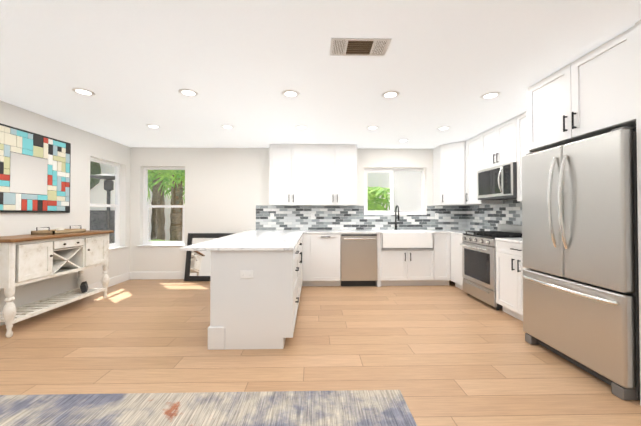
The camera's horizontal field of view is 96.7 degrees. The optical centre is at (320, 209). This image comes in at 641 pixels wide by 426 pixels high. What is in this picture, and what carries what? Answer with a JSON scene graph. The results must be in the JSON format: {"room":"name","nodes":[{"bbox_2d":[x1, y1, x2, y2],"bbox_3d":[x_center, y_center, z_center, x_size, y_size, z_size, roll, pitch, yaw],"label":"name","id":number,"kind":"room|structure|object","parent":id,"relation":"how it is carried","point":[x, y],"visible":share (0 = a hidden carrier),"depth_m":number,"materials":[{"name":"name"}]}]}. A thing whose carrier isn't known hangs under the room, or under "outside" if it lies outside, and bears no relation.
{"room":"kitchen","nodes":[
{"label":"kitchen","id":0,"kind":"room"},
{"bbox_2d":[0,100,131,311],"bbox_3d":[-3.510,0.008,1.206,0.180,2.450,8.470,0,-1,-1],"label":"wall","id":1,"kind":"structure","parent":0,"point":[85,145],"depth_m":4.06,"materials":[{"name":"white paint"}]},
{"bbox_2d":[0,123,70,212],"bbox_3d":[-3.465,-0.448,3.414,0.042,0.960,1.070,0,-1,-1],"label":"mirror","id":2,"kind":"object","parent":1,"relation":"attached to","point":[34,172],"visible":1,"depth_m":3.42,"materials":[{"name":"multicoloured mirror"}]},
{"bbox_2d":[0,272,129,325],"bbox_3d":[-3.432,1.163,1.193,0.014,0.140,8.148,0,-1,-1],"label":"baseboard","id":3,"kind":"structure","parent":1,"relation":"attached to","point":[118,279],"depth_m":4.82,"materials":[{"name":"white wood"}]},
{"bbox_2d":[90,157,127,249],"bbox_3d":[-3.582,-0.075,4.742,0.190,1.490,0.880,0,-1,-1],"label":"window","id":4,"kind":"structure","parent":1,"relation":"in","point":[116,243],"depth_m":5.04,"materials":[{"name":"white plastic"}]},
{"bbox_2d":[132,147,463,271],"bbox_3d":[0.479,0.064,5.448,7.980,2.450,0.160,0,-1,-1],"label":"wall","id":5,"kind":"structure","parent":0,"point":[226,190],"depth_m":5.32,"materials":[{"name":"white paint"}]},
{"bbox_2d":[130,272,184,279],"bbox_3d":[-2.215,1.217,5.285,2.564,0.140,0.018,0,-1,-1],"label":"baseboard","id":6,"kind":"structure","parent":5,"relation":"attached to","point":[133,275],"depth_m":5.26,"materials":[{"name":"white wood"}]},
{"bbox_2d":[137,167,185,245],"bbox_3d":[-2.940,-0.067,5.361,0.880,1.490,0.190,0,-1,-1],"label":"nook window","id":7,"kind":"structure","parent":5,"relation":"in","point":[146,229],"depth_m":5.40,"materials":[{"name":"white plastic"}]},
{"bbox_2d":[269,144,316,204],"bbox_3d":[-0.489,-0.624,5.185,0.832,1.078,0.339,0,-1,-1],"label":"upper cabinet","id":8,"kind":"object","parent":5,"relation":"attached to","point":[312,174],"depth_m":5.02,"materials":[{"name":"white wood"}]},
{"bbox_2d":[317,144,356,204],"bbox_3d":[0.222,-0.624,5.200,0.833,1.078,0.339,0,-1,-1],"label":"upper cabinet","id":9,"kind":"object","parent":5,"relation":"attached to","point":[336,163],"depth_m":5.04,"materials":[{"name":"white wood"}]},
{"bbox_2d":[256,205,463,229],"bbox_3d":[0.780,0.145,5.367,3.979,0.453,0.011,0,-1,-1],"label":"backsplash","id":10,"kind":"structure","parent":5,"relation":"attached to","point":[286,217],"depth_m":5.36,"materials":[{"name":"tile"}]},
{"bbox_2d":[364,168,426,214],"bbox_3d":[1.414,-0.351,5.459,1.190,0.900,0.170,0,-1,-1],"label":"window","id":11,"kind":"structure","parent":5,"relation":"in","point":[393,195],"depth_m":5.50,"materials":[{"name":"white plastic"}]},
{"bbox_2d":[433,141,484,205],"bbox_3d":[2.458,-0.625,5.104,0.634,1.078,0.628,0,-1,-1],"label":"upper cabinet","id":12,"kind":"object","parent":5,"relation":"attached to","point":[449,173],"visible":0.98,"depth_m":4.97,"materials":[{"name":"white wood"}]},
{"bbox_2d":[466,135,502,203],"bbox_3d":[2.618,-0.632,4.538,0.339,1.078,0.482,0,-1,-1],"label":"upper cabinet","id":13,"kind":"object","parent":5,"relation":"attached to","point":[472,143],"depth_m":4.60,"materials":[{"name":"white wood"}]},
{"bbox_2d":[464,199,521,230],"bbox_3d":[2.792,0.104,4.107,0.011,0.503,2.580,0,-1,-1],"label":"backsplash","id":14,"kind":"structure","parent":5,"relation":"attached to","point":[488,217],"depth_m":4.60,"materials":[{"name":"tile"}]},
{"bbox_2d":[478,120,509,170],"bbox_3d":[2.630,-0.890,3.976,0.339,0.578,0.756,0,-1,-1],"label":"upper cabinet","id":15,"kind":"object","parent":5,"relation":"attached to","point":[505,142],"depth_m":4.00,"materials":[{"name":"white wood"}]},
{"bbox_2d":[477,162,516,199],"bbox_3d":[2.565,-0.375,3.969,0.448,0.444,0.756,0,-1,-1],"label":"microwave","id":16,"kind":"object","parent":15,"relation":"attached to","point":[499,182],"visible":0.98,"depth_m":3.86,"materials":[{"name":"grey metal"}]},
{"bbox_2d":[510,111,527,200],"bbox_3d":[2.646,-0.649,3.237,0.339,1.078,0.827,0,-1,-1],"label":"upper cabinet","id":17,"kind":"object","parent":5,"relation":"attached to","point":[518,124],"depth_m":3.54,"materials":[{"name":"white wood"}]},
{"bbox_2d":[635,20,640,404],"bbox_3d":[2.040,0.017,1.803,0.015,2.449,0.046,0,-1,-1],"label":"trim","id":18,"kind":"structure","parent":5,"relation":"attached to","point":[638,70],"depth_m":1.81,"materials":[{"name":"white"}]},
{"bbox_2d":[0,279,640,425],"bbox_3d":[0.559,1.284,1.278,8.320,0.100,8.470,0,-1,-1],"label":"floor","id":19,"kind":"structure","parent":0,"point":[450,354],"depth_m":2.43,"materials":[{"name":"brown wood"}]},
{"bbox_2d":[0,230,113,337],"bbox_3d":[-3.237,0.778,3.448,0.466,0.970,1.430,0,-1,-1],"label":"sideboard","id":20,"kind":"object","parent":19,"relation":"on","point":[27,259],"visible":0.94,"depth_m":3.21,"materials":[{"name":"white wood"}]},
{"bbox_2d":[31,225,85,234],"bbox_3d":[-3.251,0.249,3.560,0.260,0.088,0.470,0,-1,-1],"label":"tray","id":21,"kind":"object","parent":20,"relation":"on","point":[51,232],"visible":1,"depth_m":3.40,"materials":[{"name":"brown wood"}]},
{"bbox_2d":[80,281,87,292],"bbox_3d":[-3.217,1.050,3.879,0.076,0.107,0.250,1,-1,-36],"label":"speaker","id":22,"kind":"object","parent":20,"relation":"in","point":[83,286],"visible":1,"depth_m":3.79},
{"bbox_2d":[0,390,416,425],"bbox_3d":[-1.318,1.214,0.188,3.800,0.012,3.450,0,-1,-1],"label":"rug","id":23,"kind":"object","parent":19,"relation":"on","point":[340,408],"visible":1,"depth_m":1.75,"materials":[{"name":"fabric"}]},
{"bbox_2d":[184,233,235,280],"bbox_3d":[-1.921,0.858,5.200,1.050,0.850,0.177,0,-1,-1],"label":"leaning mirror","id":24,"kind":"object","parent":19,"relation":"on","point":[198,266],"visible":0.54,"depth_m":5.17,"materials":[{"name":"black mirror"}]},
{"bbox_2d":[220,240,299,349],"bbox_3d":[-0.568,0.815,2.987,0.621,0.884,0.848,0,-1,-1],"label":"base cabinet","id":25,"kind":"object","parent":19,"relation":"on","point":[259,310],"depth_m":2.56,"materials":[{"name":"white wood"}]},
{"bbox_2d":[180,230,304,250],"bbox_3d":[-0.770,0.368,3.842,1.014,0.030,2.610,0,-1,-1],"label":"countertop","id":26,"kind":"structure","parent":25,"relation":"on","point":[268,240],"depth_m":2.98,"materials":[{"name":"stone"}]},
{"bbox_2d":[240,271,252,277],"bbox_3d":[-0.664,0.581,2.559,0.115,0.070,0.008,0,-1,-1],"label":"electrical outlet","id":27,"kind":"object","parent":25,"relation":"attached to","point":[246,274],"visible":1,"depth_m":2.56,"materials":[{"name":"white plastic"}]},
{"bbox_2d":[300,235,302,292],"bbox_3d":[-0.584,0.824,3.733,0.621,0.884,0.764,0,-1,-1],"label":"base cabinet","id":28,"kind":"object","parent":19,"relation":"on","point":[301,239],"depth_m":4.27,"materials":[{"name":"white wood"}]},
{"bbox_2d":[302,234,313,285],"bbox_3d":[-0.216,0.841,5.003,0.210,0.884,0.621,0,-1,-1],"label":"base cabinet","id":29,"kind":"object","parent":19,"relation":"on","point":[308,239],"depth_m":4.69,"materials":[{"name":"white wood"}]},
{"bbox_2d":[314,234,340,285],"bbox_3d":[0.078,0.841,5.009,0.496,0.884,0.621,0,-1,-1],"label":"base cabinet","id":30,"kind":"object","parent":19,"relation":"on","point":[321,259],"depth_m":4.71,"materials":[{"name":"white wood"}]},
{"bbox_2d":[341,234,376,285],"bbox_3d":[0.634,0.842,4.985,0.606,0.882,0.653,0,-1,-1],"label":"dishwasher","id":31,"kind":"object","parent":19,"relation":"on","point":[358,259],"visible":0.94,"depth_m":4.71,"materials":[{"name":"grey metal"}]},
{"bbox_2d":[376,245,433,286],"bbox_3d":[1.438,0.977,5.037,0.884,0.612,0.621,0,-1,-1],"label":"base cabinet","id":32,"kind":"object","parent":19,"relation":"on","point":[394,267],"depth_m":4.74,"materials":[{"name":"white wood"}]},
{"bbox_2d":[434,233,450,285],"bbox_3d":[1.998,0.842,5.050,0.358,0.884,0.621,0,-1,-1],"label":"base cabinet","id":33,"kind":"object","parent":19,"relation":"on","point":[442,250],"depth_m":4.75,"materials":[{"name":"white wood"}]},
{"bbox_2d":[450,234,464,289],"bbox_3d":[2.477,0.835,4.539,0.619,0.884,0.412,0,-1,-1],"label":"base cabinet","id":34,"kind":"object","parent":19,"relation":"on","point":[455,240],"depth_m":4.54,"materials":[{"name":"white wood"}]},
{"bbox_2d":[304,229,475,233],"bbox_3d":[0.737,0.383,5.037,4.078,0.030,0.662,0,-1,-1],"label":"countertop","id":35,"kind":"structure","parent":34,"relation":"on","point":[436,231],"depth_m":4.79,"materials":[{"name":"stone"}]},
{"bbox_2d":[394,205,399,229],"bbox_3d":[1.421,0.141,5.223,0.090,0.457,0.215,0,-1,-1],"label":"faucet","id":36,"kind":"object","parent":35,"relation":"on","point":[396,216],"visible":1,"depth_m":5.28,"materials":[{"name":"grey metal"}]},
{"bbox_2d":[380,231,433,249],"bbox_3d":[1.440,0.522,4.965,0.874,0.290,0.500,0,-1,-1],"label":"sink","id":37,"kind":"object","parent":35,"relation":"in","point":[407,240],"visible":0.81,"depth_m":4.72,"materials":[{"name":"white ceramic"}]},
{"bbox_2d":[450,231,468,234],"bbox_3d":[2.468,0.380,4.778,0.628,0.030,0.878,0,-1,-1],"label":"countertop","id":38,"kind":"structure","parent":34,"relation":"on","point":[451,232],"depth_m":4.56,"materials":[{"name":"stone"}]},
{"bbox_2d":[460,224,521,309],"bbox_3d":[2.438,0.742,3.951,0.687,1.055,0.756,0,-1,-1],"label":"range","id":39,"kind":"object","parent":19,"relation":"on","point":[479,265],"visible":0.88,"depth_m":3.87,"materials":[{"name":"grey metal"}]},
{"bbox_2d":[495,240,528,320],"bbox_3d":[2.507,0.817,3.186,0.619,0.884,0.768,0,-1,-1],"label":"base cabinet","id":40,"kind":"object","parent":19,"relation":"on","point":[509,277],"depth_m":3.32,"materials":[{"name":"white wood"}]},
{"bbox_2d":[495,238,521,243],"bbox_3d":[2.502,0.359,3.192,0.628,0.030,0.768,0,-1,-1],"label":"countertop","id":41,"kind":"structure","parent":40,"relation":"on","point":[513,240],"depth_m":3.32,"materials":[{"name":"stone"}]},
{"bbox_2d":[522,127,639,399],"bbox_3d":[2.336,0.353,2.304,0.922,1.790,0.910,0,-1,-1],"label":"fridge","id":42,"kind":"object","parent":19,"relation":"on","point":[580,275],"visible":0.98,"depth_m":2.09,"materials":[{"name":"grey metal"}]},
{"bbox_2d":[0,0,640,148],"bbox_3d":[0.559,-1.265,1.311,8.320,0.100,8.470,0,-1,-1],"label":"ceiling","id":43,"kind":"structure","parent":0,"point":[135,66],"depth_m":2.36,"materials":[{"name":"white paint"}]},
{"bbox_2d":[71,88,95,95],"bbox_3d":[-2.396,-1.191,2.882,0.190,0.006,0.190,0,-1,-1],"label":"recessed light","id":44,"kind":"object","parent":43,"relation":"in","point":[82,91],"visible":0.94,"depth_m":2.87,"materials":[{"name":"white"}]},
{"bbox_2d":[146,124,160,128],"bbox_3d":[-2.361,-1.176,4.023,0.190,0.006,0.190,0,-1,-1],"label":"recessed light","id":45,"kind":"object","parent":43,"relation":"in","point":[152,126],"visible":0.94,"depth_m":4.01,"materials":[{"name":"white"}]},
{"bbox_2d":[178,89,198,96],"bbox_3d":[-1.346,-1.191,2.904,0.190,0.006,0.190,0,-1,-1],"label":"recessed light","id":46,"kind":"object","parent":43,"relation":"in","point":[187,92],"visible":1,"depth_m":2.89,"materials":[{"name":"white"}]},
{"bbox_2d":[221,125,233,128],"bbox_3d":[-1.321,-1.176,4.045,0.190,0.006,0.190,0,-1,-1],"label":"recessed light","id":47,"kind":"object","parent":43,"relation":"in","point":[227,126],"visible":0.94,"depth_m":4.02,"materials":[{"name":"white"}]},
{"bbox_2d":[281,90,299,97],"bbox_3d":[-0.306,-1.191,2.927,0.190,0.006,0.190,0,-1,-1],"label":"recessed light","id":48,"kind":"object","parent":43,"relation":"in","point":[291,93],"visible":1,"depth_m":2.91,"materials":[{"name":"white"}]},
{"bbox_2d":[329,38,391,56],"bbox_3d":[0.286,-1.200,2.110,0.430,0.009,0.220,0,-1,-1],"label":"ceiling vent","id":49,"kind":"object","parent":43,"relation":"in","point":[359,46],"visible":1,"depth_m":2.10,"materials":[{"name":"white metal"}]},
{"bbox_2d":[366,126,378,129],"bbox_3d":[0.749,-1.176,4.090,0.190,0.006,0.190,0,-1,-1],"label":"recessed light","id":50,"kind":"object","parent":43,"relation":"in","point":[372,127],"visible":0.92,"depth_m":4.06,"materials":[{"name":"white"}]},
{"bbox_2d":[381,91,399,98],"bbox_3d":[0.724,-1.190,2.949,0.190,0.006,0.190,0,-1,-1],"label":"recessed light","id":51,"kind":"object","parent":43,"relation":"in","point":[390,94],"visible":1,"depth_m":2.94,"materials":[{"name":"white"}]},
{"bbox_2d":[437,126,450,129],"bbox_3d":[1.778,-1.175,4.112,0.190,0.006,0.190,0,-1,-1],"label":"recessed light","id":52,"kind":"object","parent":43,"relation":"in","point":[444,128],"visible":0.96,"depth_m":4.11,"materials":[{"name":"white"}]},
{"bbox_2d":[480,92,500,98],"bbox_3d":[1.773,-1.190,2.972,0.190,0.006,0.190,0,-1,-1],"label":"recessed light","id":53,"kind":"object","parent":43,"relation":"in","point":[490,95],"visible":1,"depth_m":2.96,"materials":[{"name":"white"}]},
{"bbox_2d":[527,25,635,152],"bbox_3d":[2.420,0.024,2.321,0.830,2.448,0.974,0,-1,-1],"label":"upper cabinet","id":54,"kind":"object","parent":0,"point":[592,93],"visible":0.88,"depth_m":2.19,"materials":[{"name":"white wood"}]},
{"label":"outside","id":55,"kind":"structure","parent":0,"visible":0},
{"bbox_3d":[-0.995,1.337,3.769,30.000,0.100,24.000,0,-1,-1],"label":"ground","id":56,"kind":"structure","parent":55,"visible":0},
{"bbox_2d":[90,161,100,189],"bbox_3d":[-6.424,-0.641,7.147,1.734,3.944,1.617,0,-1,-1],"label":"tree","id":57,"kind":"object","parent":56,"relation":"on","point":[94,165],"depth_m":7.16,"materials":[{"name":"green plant"}]},
{"bbox_2d":[90,210,114,231],"bbox_3d":[-6.903,0.676,7.546,3.750,1.320,0.110,0,-1,-1],"label":"fence","id":58,"kind":"object","parent":56,"relation":"on","point":[101,214],"depth_m":7.52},
{"bbox_2d":[90,173,114,243],"bbox_3d":[-4.804,0.252,6.452,0.840,2.140,0.827,0,-1,-1],"label":"patio heater","id":59,"kind":"object","parent":56,"relation":"on","point":[107,181],"depth_m":6.39,"materials":[{"name":"grey metal"}]},
{"bbox_2d":[151,171,164,239],"bbox_3d":[-4.254,-0.383,7.422,2.137,3.436,1.959,0,-1,-1],"label":"palm","id":60,"kind":"object","parent":56,"relation":"on","point":[157,219],"depth_m":7.30,"materials":[{"name":"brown plant"}]},
{"bbox_2d":[148,170,184,240],"bbox_3d":[-3.605,-0.079,7.159,2.221,2.820,2.084,0,-1,-1],"label":"palm","id":61,"kind":"object","parent":56,"relation":"on","point":[175,197],"depth_m":7.05,"materials":[{"name":"green plant"}]},
{"bbox_2d":[90,164,420,240],"bbox_3d":[-0.933,-0.461,0.893,26.000,3.420,14.200,0,-1,-1],"label":"wall","id":62,"kind":"structure","parent":56,"relation":"on","point":[96,192],"depth_m":7.72,"materials":[{"name":"paint"}]},
{"bbox_2d":[368,187,404,210],"bbox_3d":[1.041,0.377,6.986,1.878,1.903,2.146,0,-1,-1],"label":"palm","id":63,"kind":"object","parent":56,"relation":"on","point":[377,199],"depth_m":6.73,"materials":[{"name":"green plant"}]}
]}

